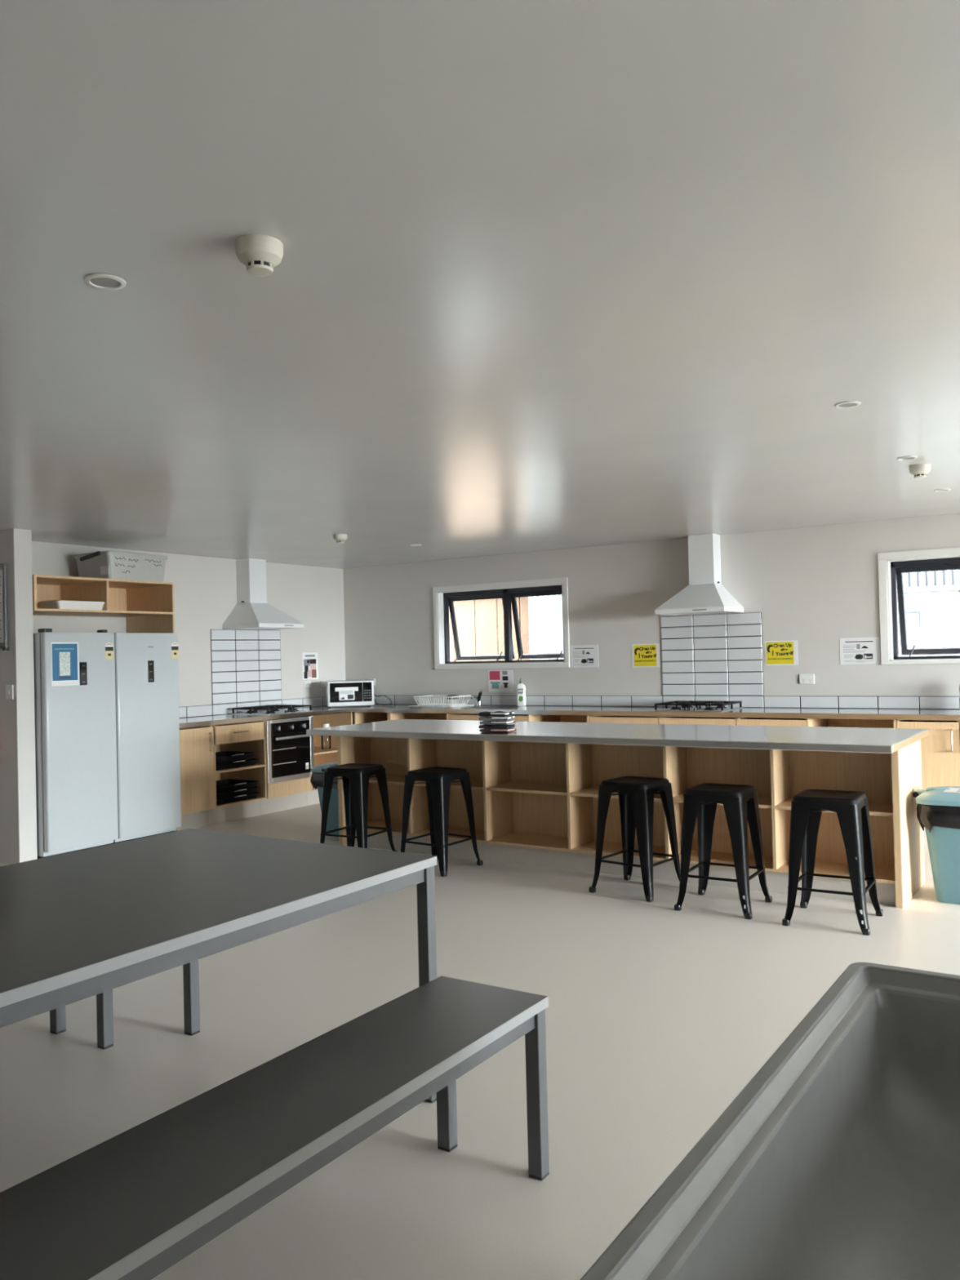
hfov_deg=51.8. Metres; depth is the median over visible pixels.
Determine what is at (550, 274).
ceiling
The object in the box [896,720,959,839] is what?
base cabinet
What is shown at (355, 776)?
bar stool
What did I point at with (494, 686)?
picture
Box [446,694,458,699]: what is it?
bowl
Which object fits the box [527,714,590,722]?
base cabinet
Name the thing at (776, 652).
sign
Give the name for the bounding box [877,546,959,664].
window
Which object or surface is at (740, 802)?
bar stool
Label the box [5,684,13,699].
light switch
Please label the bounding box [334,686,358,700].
paper notice
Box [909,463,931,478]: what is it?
smoke detector
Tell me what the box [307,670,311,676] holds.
picture
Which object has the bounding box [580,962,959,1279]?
plastic tub
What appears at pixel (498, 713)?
folded towel
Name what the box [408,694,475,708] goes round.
dish rack
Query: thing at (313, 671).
picture
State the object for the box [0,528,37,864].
wall
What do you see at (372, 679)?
wall socket
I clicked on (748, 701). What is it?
tile upstand
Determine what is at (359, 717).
base cabinet
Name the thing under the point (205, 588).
wall
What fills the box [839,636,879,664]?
notice
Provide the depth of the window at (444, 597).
9.77 m
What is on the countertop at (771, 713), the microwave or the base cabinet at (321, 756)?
the microwave
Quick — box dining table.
[0,828,436,1103]
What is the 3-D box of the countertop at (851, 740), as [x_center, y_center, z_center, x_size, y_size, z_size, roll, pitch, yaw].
[0.700,0.599,6.426,3.920,0.040,1.090,-2,-1,33]
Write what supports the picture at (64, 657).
on the poster at (64, 655)
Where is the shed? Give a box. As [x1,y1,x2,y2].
[448,596,529,661]
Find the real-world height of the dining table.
0.764 m
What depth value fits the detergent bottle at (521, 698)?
9.43 m
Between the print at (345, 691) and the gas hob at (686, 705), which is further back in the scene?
the print at (345, 691)
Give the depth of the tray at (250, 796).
8.69 m
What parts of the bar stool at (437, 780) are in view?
leg, leg, seat, leg, leg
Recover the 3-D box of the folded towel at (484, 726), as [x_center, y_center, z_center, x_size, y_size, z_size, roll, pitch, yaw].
[0.112,0.554,6.380,0.204,0.024,0.136,-2,-1,24]
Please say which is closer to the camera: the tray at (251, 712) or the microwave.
the tray at (251, 712)
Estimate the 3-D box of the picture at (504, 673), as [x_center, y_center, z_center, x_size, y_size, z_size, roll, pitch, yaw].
[0.242,0.321,9.639,0.057,0.038,0.001,-2,-1,33]
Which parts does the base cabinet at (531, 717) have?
panel, panel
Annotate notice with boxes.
[302,652,318,679]
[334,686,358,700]
[488,670,513,691]
[570,644,599,667]
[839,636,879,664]
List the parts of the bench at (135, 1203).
frame, leg, leg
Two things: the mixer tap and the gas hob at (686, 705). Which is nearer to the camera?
the gas hob at (686, 705)
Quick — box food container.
[38,600,104,609]
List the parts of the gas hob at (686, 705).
burner, burner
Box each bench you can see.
[0,976,549,1279]
[49,989,113,1049]
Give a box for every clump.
[541,624,562,659]
[913,625,949,656]
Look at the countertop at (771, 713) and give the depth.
8.35 m
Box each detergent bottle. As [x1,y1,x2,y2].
[515,678,526,706]
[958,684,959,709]
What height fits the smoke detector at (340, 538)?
0.068 m
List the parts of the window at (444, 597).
sash, sash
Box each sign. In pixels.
[631,643,660,667]
[764,640,798,665]
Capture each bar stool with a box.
[320,763,397,851]
[400,766,483,876]
[588,776,680,902]
[674,782,772,919]
[782,789,883,935]
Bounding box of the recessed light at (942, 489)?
[933,488,951,491]
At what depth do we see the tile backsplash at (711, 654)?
8.48 m
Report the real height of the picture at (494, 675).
0.086 m
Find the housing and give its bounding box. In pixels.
[260,715,313,814]
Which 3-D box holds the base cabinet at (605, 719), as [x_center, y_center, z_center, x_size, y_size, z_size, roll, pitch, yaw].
[1.361,1.066,8.527,0.634,0.858,0.621,-2,-1,33]
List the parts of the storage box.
lid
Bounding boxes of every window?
[432,577,569,669]
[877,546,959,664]
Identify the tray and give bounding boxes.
[215,751,257,764]
[215,758,258,770]
[216,778,259,793]
[216,786,260,799]
[216,791,261,804]
[231,710,313,715]
[408,704,475,708]
[653,706,742,711]
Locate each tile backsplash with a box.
[210,629,281,704]
[660,612,764,695]
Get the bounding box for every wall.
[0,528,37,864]
[31,541,345,718]
[342,513,959,724]
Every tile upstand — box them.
[178,696,327,718]
[373,695,959,709]
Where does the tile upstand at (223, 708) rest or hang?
attached to the wall at (205, 588)
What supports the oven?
in the housing
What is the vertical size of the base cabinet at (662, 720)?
0.858 m
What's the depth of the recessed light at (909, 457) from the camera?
5.16 m
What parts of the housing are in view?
panel, filler panel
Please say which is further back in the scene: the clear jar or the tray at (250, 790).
the clear jar
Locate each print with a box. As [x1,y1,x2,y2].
[340,694,353,699]
[344,690,352,693]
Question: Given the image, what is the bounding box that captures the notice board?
[0,563,8,650]
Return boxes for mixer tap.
[469,689,482,706]
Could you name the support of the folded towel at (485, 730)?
on the countertop at (851, 740)
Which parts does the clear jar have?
lid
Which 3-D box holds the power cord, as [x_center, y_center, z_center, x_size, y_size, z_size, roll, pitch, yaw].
[-1.071,0.558,10.349,0.110,0.240,0.454,-1,-1,-38]
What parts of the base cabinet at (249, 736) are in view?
panel, panel, drawer, panel, panel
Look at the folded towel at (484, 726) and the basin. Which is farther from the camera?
the folded towel at (484, 726)
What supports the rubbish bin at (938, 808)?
on the floor
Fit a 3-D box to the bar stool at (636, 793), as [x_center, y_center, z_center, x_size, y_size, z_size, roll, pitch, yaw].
[0.918,1.142,5.800,0.416,0.645,0.416,-2,-1,40]
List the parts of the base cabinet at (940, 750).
panel, door, panel, handle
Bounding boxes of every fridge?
[33,628,118,858]
[111,632,181,844]
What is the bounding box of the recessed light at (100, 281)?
[84,273,126,289]
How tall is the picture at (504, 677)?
0.042 m
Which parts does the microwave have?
door, control panel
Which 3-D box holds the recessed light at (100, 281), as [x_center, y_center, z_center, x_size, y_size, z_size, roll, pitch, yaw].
[-0.953,-0.910,2.516,0.100,0.006,0.100,-2,-1,33]
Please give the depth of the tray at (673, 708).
8.06 m
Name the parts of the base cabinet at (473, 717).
panel, panel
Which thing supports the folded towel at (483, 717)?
on the folded towel at (510, 722)
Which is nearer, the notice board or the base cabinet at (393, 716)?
the notice board
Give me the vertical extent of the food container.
0.068 m
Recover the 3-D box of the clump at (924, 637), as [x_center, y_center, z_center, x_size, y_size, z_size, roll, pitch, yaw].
[4.569,0.711,10.036,0.360,1.714,0.248,-1,-1,-32]
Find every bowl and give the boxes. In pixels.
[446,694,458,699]
[460,706,519,708]
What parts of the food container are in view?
lid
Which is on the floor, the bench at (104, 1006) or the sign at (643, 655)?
the bench at (104, 1006)
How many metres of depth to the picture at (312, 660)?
10.33 m
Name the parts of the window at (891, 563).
sash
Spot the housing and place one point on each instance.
(291, 794)
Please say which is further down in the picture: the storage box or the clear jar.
the clear jar
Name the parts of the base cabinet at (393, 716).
panel, panel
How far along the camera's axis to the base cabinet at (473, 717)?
9.17 m
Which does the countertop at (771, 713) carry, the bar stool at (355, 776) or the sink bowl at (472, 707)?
the sink bowl at (472, 707)
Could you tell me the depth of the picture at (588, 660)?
9.13 m
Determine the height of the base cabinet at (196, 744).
0.858 m
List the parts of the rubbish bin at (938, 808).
lid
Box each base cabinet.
[178,725,214,830]
[208,720,266,825]
[306,711,352,805]
[354,711,389,724]
[388,712,448,719]
[448,713,527,721]
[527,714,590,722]
[589,715,659,724]
[658,716,737,725]
[736,717,806,726]
[806,718,897,728]
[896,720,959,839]
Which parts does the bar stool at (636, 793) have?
leg, leg, seat, leg, leg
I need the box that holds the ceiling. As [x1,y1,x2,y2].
[0,0,959,568]
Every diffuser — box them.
[89,277,120,287]
[838,403,857,406]
[900,457,914,459]
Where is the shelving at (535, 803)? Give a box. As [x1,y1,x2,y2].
[337,736,924,908]
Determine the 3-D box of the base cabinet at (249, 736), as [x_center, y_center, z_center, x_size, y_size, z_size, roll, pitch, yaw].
[-2.325,1.162,8.817,0.621,0.858,0.603,-2,-1,33]
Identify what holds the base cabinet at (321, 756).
on the floor
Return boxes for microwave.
[325,680,373,707]
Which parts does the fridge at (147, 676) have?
control panel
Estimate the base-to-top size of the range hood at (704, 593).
0.670 m
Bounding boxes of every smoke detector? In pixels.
[235,234,283,276]
[333,533,346,543]
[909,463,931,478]
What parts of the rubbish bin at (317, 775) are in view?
lid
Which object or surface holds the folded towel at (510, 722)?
on the folded towel at (484, 726)
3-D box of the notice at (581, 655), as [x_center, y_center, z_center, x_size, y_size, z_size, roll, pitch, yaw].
[0.968,0.151,9.164,0.288,0.210,0.004,-2,-1,33]
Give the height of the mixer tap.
0.160 m
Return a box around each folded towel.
[478,711,514,716]
[478,715,514,720]
[478,724,515,728]
[479,720,515,724]
[479,728,516,732]
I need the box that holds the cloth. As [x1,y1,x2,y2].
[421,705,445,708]
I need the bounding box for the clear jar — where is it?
[320,723,330,749]
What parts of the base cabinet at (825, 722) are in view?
panel, panel, panel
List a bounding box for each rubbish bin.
[310,761,339,837]
[912,786,959,904]
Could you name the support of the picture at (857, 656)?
attached to the notice at (853, 651)
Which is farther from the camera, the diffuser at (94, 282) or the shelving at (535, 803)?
the shelving at (535, 803)
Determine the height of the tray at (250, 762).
0.062 m
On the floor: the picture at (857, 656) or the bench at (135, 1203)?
the bench at (135, 1203)
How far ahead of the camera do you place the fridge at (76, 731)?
7.21 m
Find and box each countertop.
[179,704,959,728]
[306,719,928,753]
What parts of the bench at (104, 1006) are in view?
leg, leg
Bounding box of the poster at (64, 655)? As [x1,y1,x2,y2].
[50,642,79,686]
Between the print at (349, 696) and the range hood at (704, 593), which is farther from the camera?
the print at (349, 696)
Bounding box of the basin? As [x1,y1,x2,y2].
[672,992,959,1279]
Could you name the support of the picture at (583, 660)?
attached to the notice at (581, 655)
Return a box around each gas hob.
[231,704,313,715]
[653,700,742,711]
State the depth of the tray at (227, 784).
8.86 m
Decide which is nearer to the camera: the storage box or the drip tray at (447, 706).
the storage box
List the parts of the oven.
control panel, door, handle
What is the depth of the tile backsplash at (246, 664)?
9.53 m
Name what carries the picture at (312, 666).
on the paper notice at (309, 660)
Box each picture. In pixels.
[59,652,70,675]
[303,658,310,666]
[303,671,307,678]
[304,665,308,671]
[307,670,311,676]
[310,658,315,663]
[310,664,315,669]
[311,669,316,677]
[489,671,500,679]
[491,683,498,688]
[502,671,507,675]
[502,675,507,680]
[581,658,586,663]
[586,658,593,662]
[854,653,862,659]
[863,653,872,658]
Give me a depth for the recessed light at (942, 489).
6.26 m
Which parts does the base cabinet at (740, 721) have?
panel, panel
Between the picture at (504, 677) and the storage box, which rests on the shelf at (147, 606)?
the storage box
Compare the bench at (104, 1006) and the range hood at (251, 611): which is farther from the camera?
the range hood at (251, 611)
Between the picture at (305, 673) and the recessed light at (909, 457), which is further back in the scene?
the picture at (305, 673)
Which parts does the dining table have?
leg, frame, leg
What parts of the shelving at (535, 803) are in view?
panel, shelf, shelf, shelf, shelf, panel, panel, shelf, shelf, panel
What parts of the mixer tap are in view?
spout, lever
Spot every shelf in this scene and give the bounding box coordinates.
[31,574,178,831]
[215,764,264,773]
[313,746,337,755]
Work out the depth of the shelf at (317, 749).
9.77 m
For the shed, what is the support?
on the ground
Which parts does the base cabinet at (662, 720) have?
panel, panel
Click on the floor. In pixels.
(658, 1016)
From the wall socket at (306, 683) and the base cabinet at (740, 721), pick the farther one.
the wall socket at (306, 683)
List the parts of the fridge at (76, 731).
control panel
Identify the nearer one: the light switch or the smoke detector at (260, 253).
the smoke detector at (260, 253)
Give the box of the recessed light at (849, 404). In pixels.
[835,400,861,408]
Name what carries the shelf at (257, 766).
attached to the base cabinet at (249, 736)
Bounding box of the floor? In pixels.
[0,803,959,1279]
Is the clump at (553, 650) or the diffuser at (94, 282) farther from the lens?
the clump at (553, 650)
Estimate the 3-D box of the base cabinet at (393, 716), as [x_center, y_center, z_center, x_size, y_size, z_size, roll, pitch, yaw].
[-0.426,1.129,9.718,0.700,0.858,0.588,-2,-1,33]
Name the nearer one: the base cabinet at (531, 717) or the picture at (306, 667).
the base cabinet at (531, 717)
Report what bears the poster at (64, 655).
attached to the fridge at (76, 731)
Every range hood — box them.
[222,558,304,629]
[654,533,743,615]
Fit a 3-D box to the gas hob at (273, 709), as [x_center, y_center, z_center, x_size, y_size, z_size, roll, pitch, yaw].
[-1.968,0.659,9.379,0.500,0.062,0.580,-2,-1,33]
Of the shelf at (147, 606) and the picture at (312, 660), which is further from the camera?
the picture at (312, 660)
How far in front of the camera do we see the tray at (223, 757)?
8.78 m
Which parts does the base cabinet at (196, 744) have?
panel, handle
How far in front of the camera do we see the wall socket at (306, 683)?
10.24 m
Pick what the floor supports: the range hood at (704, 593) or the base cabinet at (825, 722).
the base cabinet at (825, 722)
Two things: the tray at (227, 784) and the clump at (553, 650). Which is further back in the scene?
the clump at (553, 650)
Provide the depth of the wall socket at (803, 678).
8.05 m
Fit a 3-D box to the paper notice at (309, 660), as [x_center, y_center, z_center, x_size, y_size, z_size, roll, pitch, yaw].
[-1.765,0.271,10.299,0.003,0.283,0.234,-2,-1,33]
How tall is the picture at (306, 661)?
0.070 m
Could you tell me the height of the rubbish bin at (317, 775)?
0.575 m
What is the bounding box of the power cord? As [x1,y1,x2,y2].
[373,693,391,705]
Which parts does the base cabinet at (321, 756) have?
panel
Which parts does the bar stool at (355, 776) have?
leg, leg, seat, leg, leg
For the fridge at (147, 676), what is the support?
on the floor
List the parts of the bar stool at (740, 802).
leg, leg, seat, leg, leg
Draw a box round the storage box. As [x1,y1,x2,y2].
[74,551,167,582]
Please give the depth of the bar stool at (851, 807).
4.98 m
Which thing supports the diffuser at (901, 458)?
attached to the recessed light at (909, 457)
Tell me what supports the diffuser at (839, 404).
attached to the recessed light at (849, 404)
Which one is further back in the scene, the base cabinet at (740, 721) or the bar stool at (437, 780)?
the base cabinet at (740, 721)
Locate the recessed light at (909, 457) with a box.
[897,455,917,460]
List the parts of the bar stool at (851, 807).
leg, leg, seat, leg, leg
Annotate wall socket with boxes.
[303,680,311,687]
[320,680,325,686]
[368,678,375,685]
[799,674,814,684]
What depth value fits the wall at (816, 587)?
8.81 m
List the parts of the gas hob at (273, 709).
burner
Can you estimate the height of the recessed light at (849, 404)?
0.006 m
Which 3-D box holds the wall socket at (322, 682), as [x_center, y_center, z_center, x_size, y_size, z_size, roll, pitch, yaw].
[-1.659,0.456,10.444,0.012,0.070,0.078,-2,-1,33]
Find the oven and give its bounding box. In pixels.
[266,716,314,784]
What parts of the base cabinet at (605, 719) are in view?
panel, panel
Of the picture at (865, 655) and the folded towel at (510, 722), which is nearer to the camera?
the folded towel at (510, 722)
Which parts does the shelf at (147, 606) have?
panel, panel, panel, panel, panel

